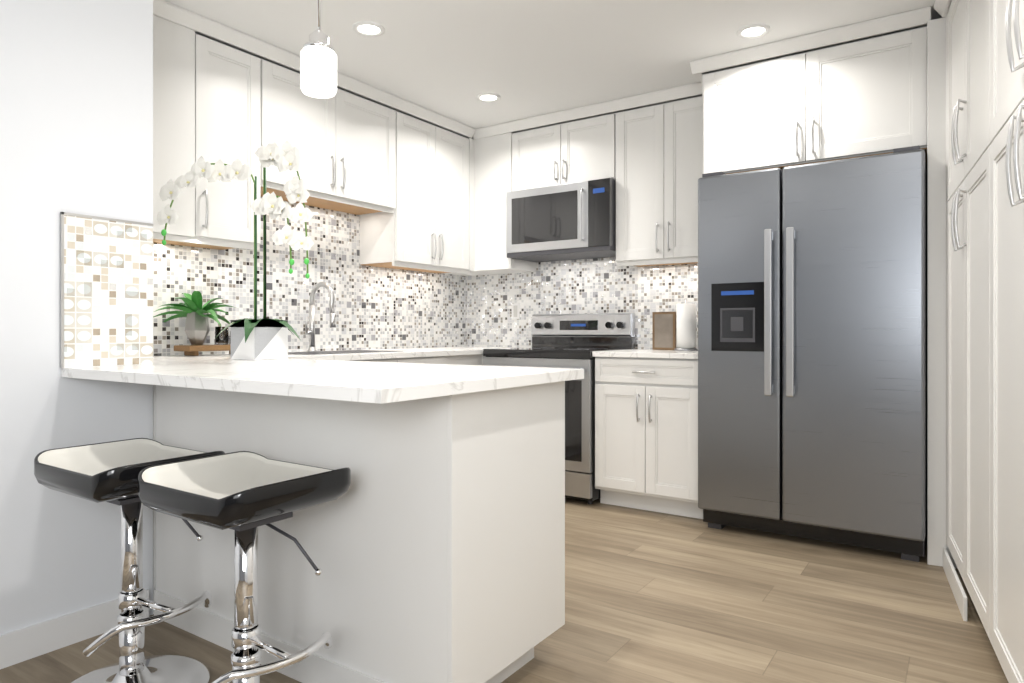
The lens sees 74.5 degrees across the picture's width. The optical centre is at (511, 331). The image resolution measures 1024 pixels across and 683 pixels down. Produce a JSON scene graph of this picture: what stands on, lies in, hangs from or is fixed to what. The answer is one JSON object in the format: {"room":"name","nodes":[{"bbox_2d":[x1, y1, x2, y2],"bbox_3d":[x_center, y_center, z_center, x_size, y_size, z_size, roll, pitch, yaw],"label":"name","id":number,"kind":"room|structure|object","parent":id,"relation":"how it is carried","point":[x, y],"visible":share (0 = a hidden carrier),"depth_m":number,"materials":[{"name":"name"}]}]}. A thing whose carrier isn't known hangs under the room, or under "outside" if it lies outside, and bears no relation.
{"room":"kitchen","nodes":[
{"label":"kitchen","id":0,"kind":"room"},
{"bbox_2d":[0,0,152,634],"bbox_3d":[-2.556,-0.200,0.699,0.120,2.460,4.300,0,0,34],"label":"wall","id":1,"kind":"structure","parent":0,"point":[76,106],"depth_m":2.19,"materials":[{"name":"white paint"}]},
{"bbox_2d":[0,589,148,668],"bbox_3d":[-2.507,0.980,0.654,0.012,0.100,4.280,0,0,34],"label":"baseboard","id":2,"kind":"structure","parent":1,"relation":"attached to","point":[32,641],"depth_m":2.18,"materials":[{"name":"white paint"}]},
{"bbox_2d":[60,212,152,367],"bbox_3d":[-1.386,-0.134,2.318,0.010,0.508,0.299,0,0,34],"label":"tile backsplash","id":3,"kind":"structure","parent":1,"relation":"attached to","point":[106,291],"depth_m":2.31,"materials":[{"name":"tile"}]},
{"bbox_2d":[153,12,212,244],"bbox_3d":[-1.688,-0.899,3.011,0.330,0.940,0.501,0,0,34],"label":"upper cabinet","id":4,"kind":"object","parent":0,"relation":"attached to","point":[182,57],"depth_m":3.03,"materials":[{"name":"white paint"}]},
{"bbox_2d":[181,32,276,249],"bbox_3d":[-1.467,-0.899,3.338,0.330,0.940,0.411,0,0,34],"label":"upper cabinet","id":5,"kind":"object","parent":0,"relation":"attached to","point":[244,84],"depth_m":3.28,"materials":[{"name":"white paint"}]},
{"bbox_2d":[277,60,400,215],"bbox_3d":[-1.119,-1.059,3.855,0.330,0.620,0.960,0,0,34],"label":"upper cabinet","id":6,"kind":"object","parent":0,"relation":"attached to","point":[349,144],"depth_m":3.82,"materials":[{"name":"white paint"}]},
{"bbox_2d":[360,108,468,275],"bbox_3d":[-0.645,-0.899,4.556,0.330,0.940,0.863,0,0,34],"label":"upper cabinet","id":7,"kind":"object","parent":0,"relation":"attached to","point":[415,194],"depth_m":4.41,"materials":[{"name":"white paint"}]},
{"bbox_2d":[469,128,535,274],"bbox_3d":[-0.068,-0.899,4.851,0.338,0.940,0.388,0,0,34],"label":"upper cabinet","id":8,"kind":"object","parent":0,"relation":"attached to","point":[490,158],"depth_m":4.75,"materials":[{"name":"white paint"}]},
{"bbox_2d":[0,497,1007,682],"bbox_3d":[-0.466,1.055,1.098,6.400,0.050,7.300,0,0,34],"label":"floor","id":9,"kind":"structure","parent":0,"point":[654,597],"depth_m":2.41,"materials":[{"name":"brown wood"}]},
{"bbox_2d":[34,438,224,682],"bbox_3d":[-1.088,0.686,1.928,0.430,0.689,0.410,0,0,34],"label":"bar stool","id":10,"kind":"object","parent":9,"relation":"on","point":[109,472],"visible":0.92,"depth_m":1.91,"materials":[{"name":"black plastic"}]},
{"bbox_2d":[137,451,350,682],"bbox_3d":[-0.668,0.686,1.693,0.430,0.689,0.410,0,0,34],"label":"bar stool","id":11,"kind":"object","parent":9,"relation":"on","point":[243,495],"visible":1,"depth_m":1.66,"materials":[{"name":"black plastic"}]},
{"bbox_2d":[61,354,583,682],"bbox_3d":[-0.621,0.575,2.162,1.448,0.910,0.890,0,0,34],"label":"kitchen peninsula","id":12,"kind":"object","parent":9,"relation":"on","point":[431,540],"depth_m":1.89,"materials":[{"name":"white paint"}]},
{"bbox_2d":[157,140,313,359],"bbox_3d":[-1.131,-0.344,2.849,0.576,0.926,0.442,0,0,34],"label":"potted orchid","id":13,"kind":"object","parent":12,"relation":"on","point":[264,338],"visible":1,"depth_m":2.82,"materials":[{"name":"white plant"}]},
{"bbox_2d":[153,346,518,357],"bbox_3d":[-0.887,0.574,3.903,0.660,0.912,2.876,0,0,34],"label":"countertop","id":14,"kind":"structure","parent":9,"relation":"on","point":[465,351],"depth_m":3.96,"materials":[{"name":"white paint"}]},
{"bbox_2d":[174,344,230,355],"bbox_3d":[-1.480,0.094,3.350,0.140,0.050,0.340,0,0,34],"label":"serving board","id":15,"kind":"object","parent":14,"relation":"on","point":[190,350],"visible":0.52,"depth_m":3.23,"materials":[{"name":"brown wood"}]},
{"bbox_2d":[153,291,234,344],"bbox_3d":[-1.497,-0.060,3.269,0.477,0.257,0.480,0,0,34],"label":"plant","id":16,"kind":"object","parent":15,"relation":"on","point":[196,314],"visible":1,"depth_m":3.24,"materials":[{"name":"green plant"}]},
{"bbox_2d":[215,327,230,344],"bbox_3d":[-1.457,0.023,3.383,0.063,0.090,0.063,0,0,25],"label":"glass candle holder","id":17,"kind":"object","parent":15,"relation":"on","point":[223,337],"visible":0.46,"depth_m":3.34,"materials":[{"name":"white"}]},
{"bbox_2d":[305,282,335,351],"bbox_3d":[-1.090,-0.080,3.816,0.221,0.398,0.089,0,0,34],"label":"faucet","id":18,"kind":"object","parent":14,"relation":"on","point":[311,318],"visible":0.98,"depth_m":3.85,"materials":[{"name":"silver metal"}]},
{"bbox_2d":[483,313,634,503],"bbox_3d":[0.297,0.455,4.392,0.776,1.150,0.705,0,0,34],"label":"range","id":19,"kind":"object","parent":9,"relation":"on","point":[571,341],"visible":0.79,"depth_m":4.13,"materials":[{"name":"silver metal"}]},
{"bbox_2d":[592,349,702,518],"bbox_3d":[0.912,0.575,4.023,0.648,0.910,0.666,0,0,34],"label":"base cabinet","id":20,"kind":"object","parent":9,"relation":"on","point":[646,429],"visible":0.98,"depth_m":3.78,"materials":[{"name":"white paint"}]},
{"bbox_2d":[652,312,675,349],"bbox_3d":[0.960,-0.001,4.249,0.150,0.240,0.022,0,0,34],"label":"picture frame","id":21,"kind":"object","parent":20,"relation":"on","point":[663,330],"visible":0.89,"depth_m":4.24,"materials":[{"name":"brown wood"}]},
{"bbox_2d":[675,300,697,350],"bbox_3d":[1.065,-0.036,4.119,0.140,0.310,0.140,0,0,34],"label":"paper towel roll","id":22,"kind":"object","parent":20,"relation":"on","point":[686,326],"visible":1,"depth_m":4.07,"materials":[{"name":"white paper"}]},
{"bbox_2d":[698,145,926,561],"bbox_3d":[1.561,0.110,3.477,1.000,1.840,0.790,0,0,34],"label":"refrigerator","id":23,"kind":"object","parent":9,"relation":"on","point":[812,350],"visible":1,"depth_m":3.15,"materials":[{"name":"grey metal"}]},
{"bbox_2d":[927,0,958,607],"bbox_3d":[1.997,-0.200,2.556,0.668,2.460,0.631,0,0,27],"label":"tall cabinet","id":24,"kind":"object","parent":9,"relation":"on","point":[942,33],"depth_m":2.95,"materials":[{"name":"white paint"}]},
{"bbox_2d":[959,0,982,623],"bbox_3d":[1.780,-0.200,2.064,0.612,2.460,0.558,0,0,27],"label":"tall cabinet","id":25,"kind":"object","parent":9,"relation":"on","point":[975,292],"depth_m":2.35,"materials":[{"name":"white paint"}]},
{"bbox_2d":[983,0,1023,682],"bbox_3d":[1.456,-0.200,1.423,0.612,2.460,1.121,0,0,27],"label":"tall cabinet","id":26,"kind":"object","parent":9,"relation":"on","point":[1003,20],"depth_m":1.84,"materials":[{"name":"white paint"}]},
{"bbox_2d":[155,0,951,139],"bbox_3d":[-0.466,-1.455,1.098,6.400,0.050,7.300,0,0,34],"label":"ceiling","id":27,"kind":"structure","parent":0,"point":[453,59],"depth_m":3.31,"materials":[{"name":"white paint"}]},
{"bbox_2d":[300,0,336,97],"bbox_3d":[-0.604,-1.087,2.108,0.120,0.684,0.120,0,0,34],"label":"pendant light","id":28,"kind":"object","parent":27,"relation":"hanging from","point":[318,67],"visible":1,"depth_m":2.07,"materials":[{"name":"white glass"}]},
{"bbox_2d":[353,21,384,36],"bbox_3d":[-0.676,-1.425,3.182,0.150,0.009,0.150,0,0,34],"label":"recessed light","id":29,"kind":"object","parent":27,"relation":"in","point":[368,28],"visible":1,"depth_m":3.18,"materials":[{"name":"white paint"}]},
{"bbox_2d":[476,93,500,101],"bbox_3d":[-0.144,-1.425,4.114,0.150,0.009,0.150,0,0,34],"label":"recessed light","id":30,"kind":"object","parent":27,"relation":"in","point":[488,97],"visible":0.96,"depth_m":4.11,"materials":[{"name":"white paint"}]},
{"bbox_2d":[737,24,769,38],"bbox_3d":[1.149,-1.425,3.205,0.150,0.009,0.150,0,0,34],"label":"recessed light","id":31,"kind":"object","parent":27,"relation":"in","point":[752,31],"visible":1,"depth_m":3.20,"materials":[{"name":"white paint"}]},
{"bbox_2d":[513,108,616,190],"bbox_3d":[0.412,-1.163,4.563,0.780,0.414,0.330,0,0,34],"label":"upper cabinet","id":32,"kind":"object","parent":0,"relation":"attached to","point":[582,150],"depth_m":4.40,"materials":[{"name":"white paint"}]},
{"bbox_2d":[506,178,615,261],"bbox_3d":[0.382,-0.723,4.519,0.774,0.445,0.436,0,0,34],"label":"microwave","id":33,"kind":"object","parent":32,"relation":"attached to","point":[571,221],"visible":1,"depth_m":4.35,"materials":[{"name":"grey metal"}]},
{"bbox_2d":[613,82,697,266],"bbox_3d":[1.001,-0.929,4.165,0.639,1.000,0.330,0,0,34],"label":"upper cabinet","id":34,"kind":"object","parent":0,"relation":"attached to","point":[657,182],"depth_m":4.05,"materials":[{"name":"white paint"}]},
{"bbox_2d":[697,20,927,179],"bbox_3d":[1.616,-1.097,3.559,1.040,0.544,0.648,0,0,34],"label":"upper cabinet","id":35,"kind":"object","parent":0,"relation":"attached to","point":[867,97],"depth_m":3.26,"materials":[{"name":"white paint"}]},
{"bbox_3d":[1.936,-0.200,3.809,5.450,2.460,0.120,0,0,34],"label":"wall","id":36,"kind":"structure","parent":0,"visible":0},
{"bbox_2d":[467,257,697,348],"bbox_3d":[0.535,-0.205,4.676,2.142,0.650,0.008,0,0,34],"label":"backsplash","id":37,"kind":"structure","parent":36,"relation":"attached to","point":[596,285],"depth_m":4.74,"materials":[{"name":"tile"}]},
{"bbox_2d":[512,303,519,318],"bbox_3d":[0.027,-0.147,5.011,0.070,0.115,0.006,0,0,34],"label":"wall outlet plate","id":38,"kind":"object","parent":37,"relation":"attached to","point":[515,310],"visible":1,"depth_m":5.00,"materials":[{"name":"white paint"}]},
{"bbox_3d":[-1.178,-0.200,4.172,0.120,2.460,3.000,0,0,34],"label":"wall","id":39,"kind":"structure","parent":0,"visible":0},
{"bbox_2d":[153,197,466,355],"bbox_3d":[-1.159,-0.325,4.087,0.008,0.890,2.880,0,0,34],"label":"backsplash","id":40,"kind":"structure","parent":39,"relation":"attached to","point":[381,308],"depth_m":4.08,"materials":[{"name":"tile"}]}
]}

